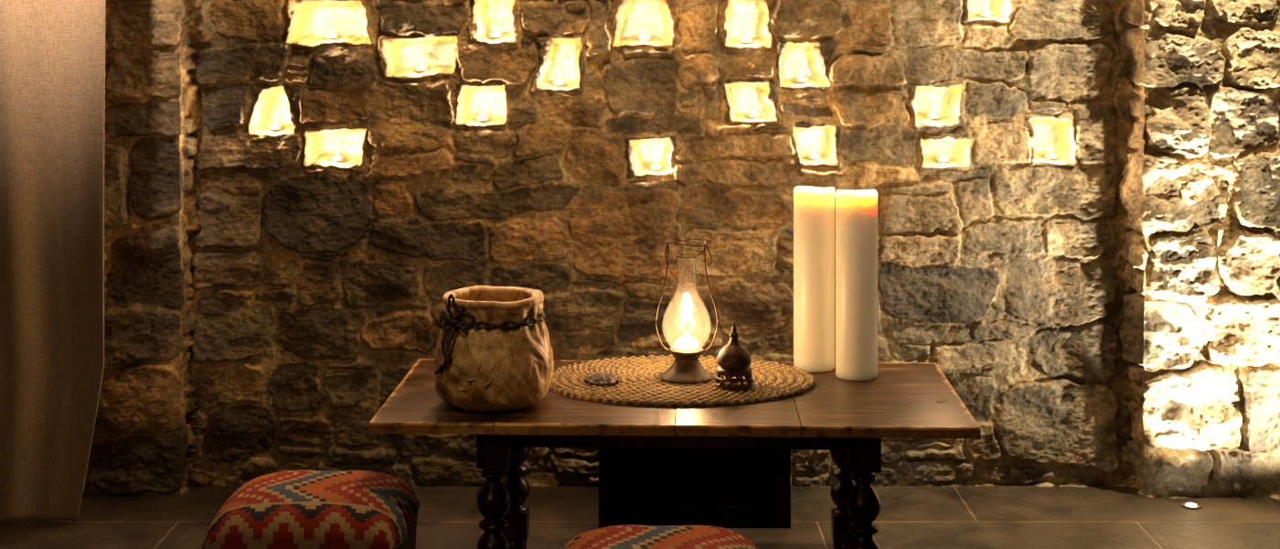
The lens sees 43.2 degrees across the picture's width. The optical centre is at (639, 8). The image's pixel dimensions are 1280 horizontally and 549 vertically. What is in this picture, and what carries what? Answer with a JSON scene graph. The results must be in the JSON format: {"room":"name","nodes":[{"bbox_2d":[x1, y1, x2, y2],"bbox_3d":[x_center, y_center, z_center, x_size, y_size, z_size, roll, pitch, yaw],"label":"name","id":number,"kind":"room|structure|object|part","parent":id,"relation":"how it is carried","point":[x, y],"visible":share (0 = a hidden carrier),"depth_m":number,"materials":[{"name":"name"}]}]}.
{"room":"rustic dining room","nodes":[
{"label":"rustic dining room","id":0,"kind":"room"},
{"bbox_2d":[82,0,201,496],"bbox_3d":[-1.853,0.247,4.794,1.094,2.438,0.177,0,0,-8],"label":"wall","id":1,"kind":"structure","parent":0,"point":[142,438],"depth_m":4.79,"materials":[{"name":"stone"}]},
{"bbox_2d":[0,484,1279,548],"bbox_3d":[0.000,1.446,2.250,5.200,0.001,5.500,0,0,0],"label":"floor","id":2,"kind":"structure","parent":0,"point":[910,516],"depth_m":4.55,"materials":[{"name":"tile"}]},
{"bbox_2d":[202,469,420,548],"bbox_3d":[-0.752,1.271,3.740,0.452,0.351,0.420,0,0,0],"label":"pouf","id":3,"kind":"object","parent":2,"relation":"on","point":[289,508],"visible":1,"depth_m":3.60,"materials":[{"name":"multicoloured fabric"}]},
{"bbox_2d":[562,524,757,548],"bbox_3d":[0.043,1.271,3.330,0.452,0.351,0.420,0,0,-1],"label":"pouf","id":4,"kind":"object","parent":2,"relation":"on","point":[616,536],"visible":1,"depth_m":3.37,"materials":[{"name":"multicoloured fabric"}]},
{"bbox_2d":[368,358,981,548],"bbox_3d":[0.087,1.203,4.057,1.408,0.486,0.688,0,0,2],"label":"wooden table","id":5,"kind":"object","parent":2,"relation":"on","point":[848,419],"visible":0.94,"depth_m":3.82,"materials":[{"name":"brown wood"}]},
{"bbox_2d":[433,285,554,412],"bbox_3d":[-0.357,0.818,3.929,0.290,0.284,0.293,0,0,0],"label":"sack","id":6,"kind":"object","parent":5,"relation":"on","point":[494,351],"visible":1,"depth_m":3.82,"materials":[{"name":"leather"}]},
{"bbox_3d":[-0.358,0.771,3.929,0.256,0.191,0.252,0,0,0],"label":"cord","id":7,"kind":"part","parent":6,"relation":"part of","materials":[{"name":"fabric"}]},
{"bbox_3d":[-0.348,1.215,3.846,0.082,0.462,0.082,0,0,2],"label":"leg","id":8,"kind":"part","parent":5,"relation":"part of","materials":[{"name":"brown wood"}]},
{"bbox_3d":[-0.333,1.215,4.306,0.082,0.462,0.082,0,0,2],"label":"leg","id":9,"kind":"part","parent":5,"relation":"part of","materials":[{"name":"brown wood"}]},
{"bbox_2d":[548,354,816,406],"bbox_3d":[0.101,0.952,4.150,0.712,0.014,0.539,0,0,0],"label":"placemat","id":10,"kind":"object","parent":5,"relation":"on","point":[641,383],"visible":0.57,"depth_m":4.07,"materials":[{"name":"wicker"}]},
{"bbox_2d":[583,372,621,385],"bbox_3d":[-0.095,0.936,4.090,0.096,0.022,0.097,0,0,0],"label":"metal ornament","id":11,"kind":"object","parent":10,"relation":"on","point":[596,378],"visible":1,"depth_m":4.07,"materials":[{"name":"grey metal"}]},
{"bbox_2d":[655,237,717,383],"bbox_3d":[0.120,0.770,4.140,0.136,0.351,0.136,0,0,41],"label":"lantern","id":12,"kind":"object","parent":10,"relation":"on","point":[686,368],"visible":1,"depth_m":4.12,"materials":[{"name":"grey metal"}]},
{"bbox_3d":[0.120,0.878,4.140,0.090,0.018,0.090,0,0,0],"label":"burner","id":13,"kind":"part","parent":12,"relation":"part of","materials":[{"name":"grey metal"}]},
{"bbox_2d":[714,322,753,389],"bbox_3d":[0.236,0.866,4.050,0.098,0.157,0.098,0,0,0],"label":"incense burner","id":14,"kind":"object","parent":10,"relation":"on","point":[734,359],"visible":1,"depth_m":4.02,"materials":[{"name":"brown metal"}]},
{"bbox_3d":[0.236,0.861,4.050,0.086,0.074,0.086,0,0,0],"label":"domed lid","id":15,"kind":"part","parent":14,"relation":"part of","materials":[{"name":"brown metal"}]},
{"bbox_2d":[793,185,834,372],"bbox_3d":[0.464,0.718,4.305,0.109,0.484,0.109,0,0,0],"label":"pillar candle","id":16,"kind":"object","parent":5,"relation":"on","point":[814,207],"visible":0.99,"depth_m":4.26,"materials":[{"name":"beige wax"}]},
{"bbox_3d":[0.544,1.215,4.277,0.082,0.462,0.082,0,0,2],"label":"leg","id":17,"kind":"part","parent":5,"relation":"part of","materials":[{"name":"brown wood"}]},
{"bbox_2d":[835,189,877,380],"bbox_3d":[0.565,0.717,4.210,0.109,0.485,0.109,0,0,0],"label":"pillar candle","id":18,"kind":"object","parent":5,"relation":"on","point":[856,210],"visible":1,"depth_m":4.16,"materials":[{"name":"beige wax"}]},
{"bbox_3d":[0.529,1.215,3.817,0.082,0.462,0.082,0,0,2],"label":"leg","id":19,"kind":"part","parent":5,"relation":"part of","materials":[{"name":"brown wood"}]},
{"bbox_2d":[598,406,790,527],"bbox_3d":[0.153,1.268,4.647,0.559,0.355,0.335,0,0,0],"label":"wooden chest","id":20,"kind":"object","parent":2,"relation":"on","point":[660,486],"visible":0.4,"depth_m":4.50,"materials":[{"name":"black wood"}]},
{"bbox_2d":[1180,501,1202,509],"bbox_3d":[1.601,1.441,4.690,0.060,0.010,0.060,0,0,0],"label":"uplight","id":21,"kind":"object","parent":2,"relation":"on","point":[1188,505],"visible":1,"depth_m":4.68,"materials":[{"name":"white glass"}]},
{"bbox_2d":[186,0,1137,487],"bbox_3d":[0.070,0.247,4.972,3.060,2.438,0.237,0,0,0],"label":"wall","id":22,"kind":"structure","parent":0,"point":[320,282],"depth_m":4.89,"materials":[{"name":"stone"}]},
{"bbox_2d":[268,119,281,129],"bbox_3d":[-1.117,0.355,4.942,0.038,0.032,0.038,0,0,0],"label":"tea light","id":23,"kind":"object","parent":22,"relation":"in","point":[271,127],"visible":1,"depth_m":4.93,"materials":[{"name":"wax"}]},
{"bbox_2d":[325,28,338,38],"bbox_3d":[-0.943,0.076,4.942,0.038,0.032,0.038,0,0,0],"label":"tea light","id":24,"kind":"object","parent":22,"relation":"in","point":[327,36],"visible":1,"depth_m":4.93,"materials":[{"name":"wax"}]},
{"bbox_2d":[330,149,342,160],"bbox_3d":[-0.928,0.450,4.942,0.038,0.032,0.038,0,0,0],"label":"tea light","id":25,"kind":"object","parent":22,"relation":"in","point":[336,157],"visible":1,"depth_m":4.93,"materials":[{"name":"wax"}]},
{"bbox_2d":[415,61,427,71],"bbox_3d":[-0.669,0.175,4.942,0.038,0.032,0.038,0,0,0],"label":"tea light","id":26,"kind":"object","parent":22,"relation":"in","point":[421,68],"visible":1,"depth_m":4.93,"materials":[{"name":"wax"}]},
{"bbox_2d":[476,109,488,120],"bbox_3d":[-0.483,0.328,4.942,0.038,0.032,0.038,0,0,0],"label":"tea light","id":27,"kind":"object","parent":22,"relation":"in","point":[482,117],"visible":1,"depth_m":4.93,"materials":[{"name":"wax"}]},
{"bbox_2d":[490,27,501,37],"bbox_3d":[-0.441,0.073,4.942,0.038,0.032,0.038,0,0,0],"label":"tea light","id":28,"kind":"object","parent":22,"relation":"in","point":[492,35],"visible":1,"depth_m":4.93,"materials":[{"name":"wax"}]},
{"bbox_2d":[552,74,565,85],"bbox_3d":[-0.248,0.219,4.942,0.038,0.032,0.038,0,0,0],"label":"tea light","id":29,"kind":"object","parent":22,"relation":"in","point":[554,82],"visible":1,"depth_m":4.93,"materials":[{"name":"wax"}]},
{"bbox_2d":[638,30,650,41],"bbox_3d":[0.013,0.083,4.942,0.038,0.032,0.038,0,0,0],"label":"tea light","id":30,"kind":"object","parent":22,"relation":"in","point":[640,38],"visible":1,"depth_m":4.93,"materials":[{"name":"wax"}]},
{"bbox_2d":[649,160,661,170],"bbox_3d":[0.047,0.478,4.942,0.038,0.032,0.038,0,0,0],"label":"tea light","id":31,"kind":"object","parent":22,"relation":"in","point":[655,166],"visible":1,"depth_m":4.93,"materials":[{"name":"wax"}]},
{"bbox_2d":[739,33,752,42],"bbox_3d":[0.325,0.090,4.942,0.038,0.032,0.038,0,0,0],"label":"tea light","id":32,"kind":"object","parent":22,"relation":"in","point":[741,40],"visible":1,"depth_m":4.93,"materials":[{"name":"wax"}]},
{"bbox_2d":[747,106,759,117],"bbox_3d":[0.348,0.318,4.942,0.038,0.032,0.038,0,0,0],"label":"tea light","id":33,"kind":"object","parent":22,"relation":"in","point":[753,114],"visible":1,"depth_m":4.93,"materials":[{"name":"wax"}]},
{"bbox_2d":[795,72,808,82],"bbox_3d":[0.495,0.209,4.942,0.038,0.032,0.038,0,0,0],"label":"tea light","id":34,"kind":"object","parent":22,"relation":"in","point":[801,79],"visible":1,"depth_m":4.93,"materials":[{"name":"wax"}]},
{"bbox_2d":[808,149,821,159],"bbox_3d":[0.534,0.444,4.942,0.038,0.032,0.038,0,0,0],"label":"tea light","id":35,"kind":"object","parent":22,"relation":"in","point":[814,155],"visible":1,"depth_m":4.93,"materials":[{"name":"wax"}]},
{"bbox_2d":[926,108,938,118],"bbox_3d":[0.896,0.321,4.942,0.038,0.032,0.038,0,0,0],"label":"tea light","id":36,"kind":"object","parent":22,"relation":"in","point":[933,115],"visible":1,"depth_m":4.93,"materials":[{"name":"wax"}]},
{"bbox_2d":[936,151,949,162],"bbox_3d":[0.927,0.454,4.942,0.038,0.032,0.038,0,0,0],"label":"tea light","id":37,"kind":"object","parent":22,"relation":"in","point":[943,159],"visible":1,"depth_m":4.93,"materials":[{"name":"wax"}]},
{"bbox_2d":[979,6,991,16],"bbox_3d":[1.058,0.008,4.942,0.038,0.032,0.038,0,0,0],"label":"tea light","id":38,"kind":"object","parent":22,"relation":"in","point":[981,14],"visible":1,"depth_m":4.93,"materials":[{"name":"wax"}]},
{"bbox_2d":[1044,148,1056,159],"bbox_3d":[1.257,0.444,4.942,0.038,0.032,0.038,0,0,0],"label":"tea light","id":39,"kind":"object","parent":22,"relation":"in","point":[1050,155],"visible":1,"depth_m":4.93,"materials":[{"name":"wax"}]},
{"bbox_2d":[1117,0,1279,499],"bbox_3d":[1.962,0.247,4.781,1.075,2.438,0.193,0,0,9],"label":"wall","id":40,"kind":"structure","parent":0,"point":[1199,336],"depth_m":4.78,"materials":[{"name":"stone"}]},
{"label":"ceiling","id":41,"kind":"structure","parent":0,"visible":0},
{"bbox_2d":[0,0,105,522],"bbox_3d":[-1.877,0.247,4.541,0.749,2.390,0.042,0,0,0],"label":"curtain","id":42,"kind":"object","parent":41,"relation":"hanging from","point":[52,52],"visible":1,"depth_m":4.54,"materials":[{"name":"fabric"}]}
]}

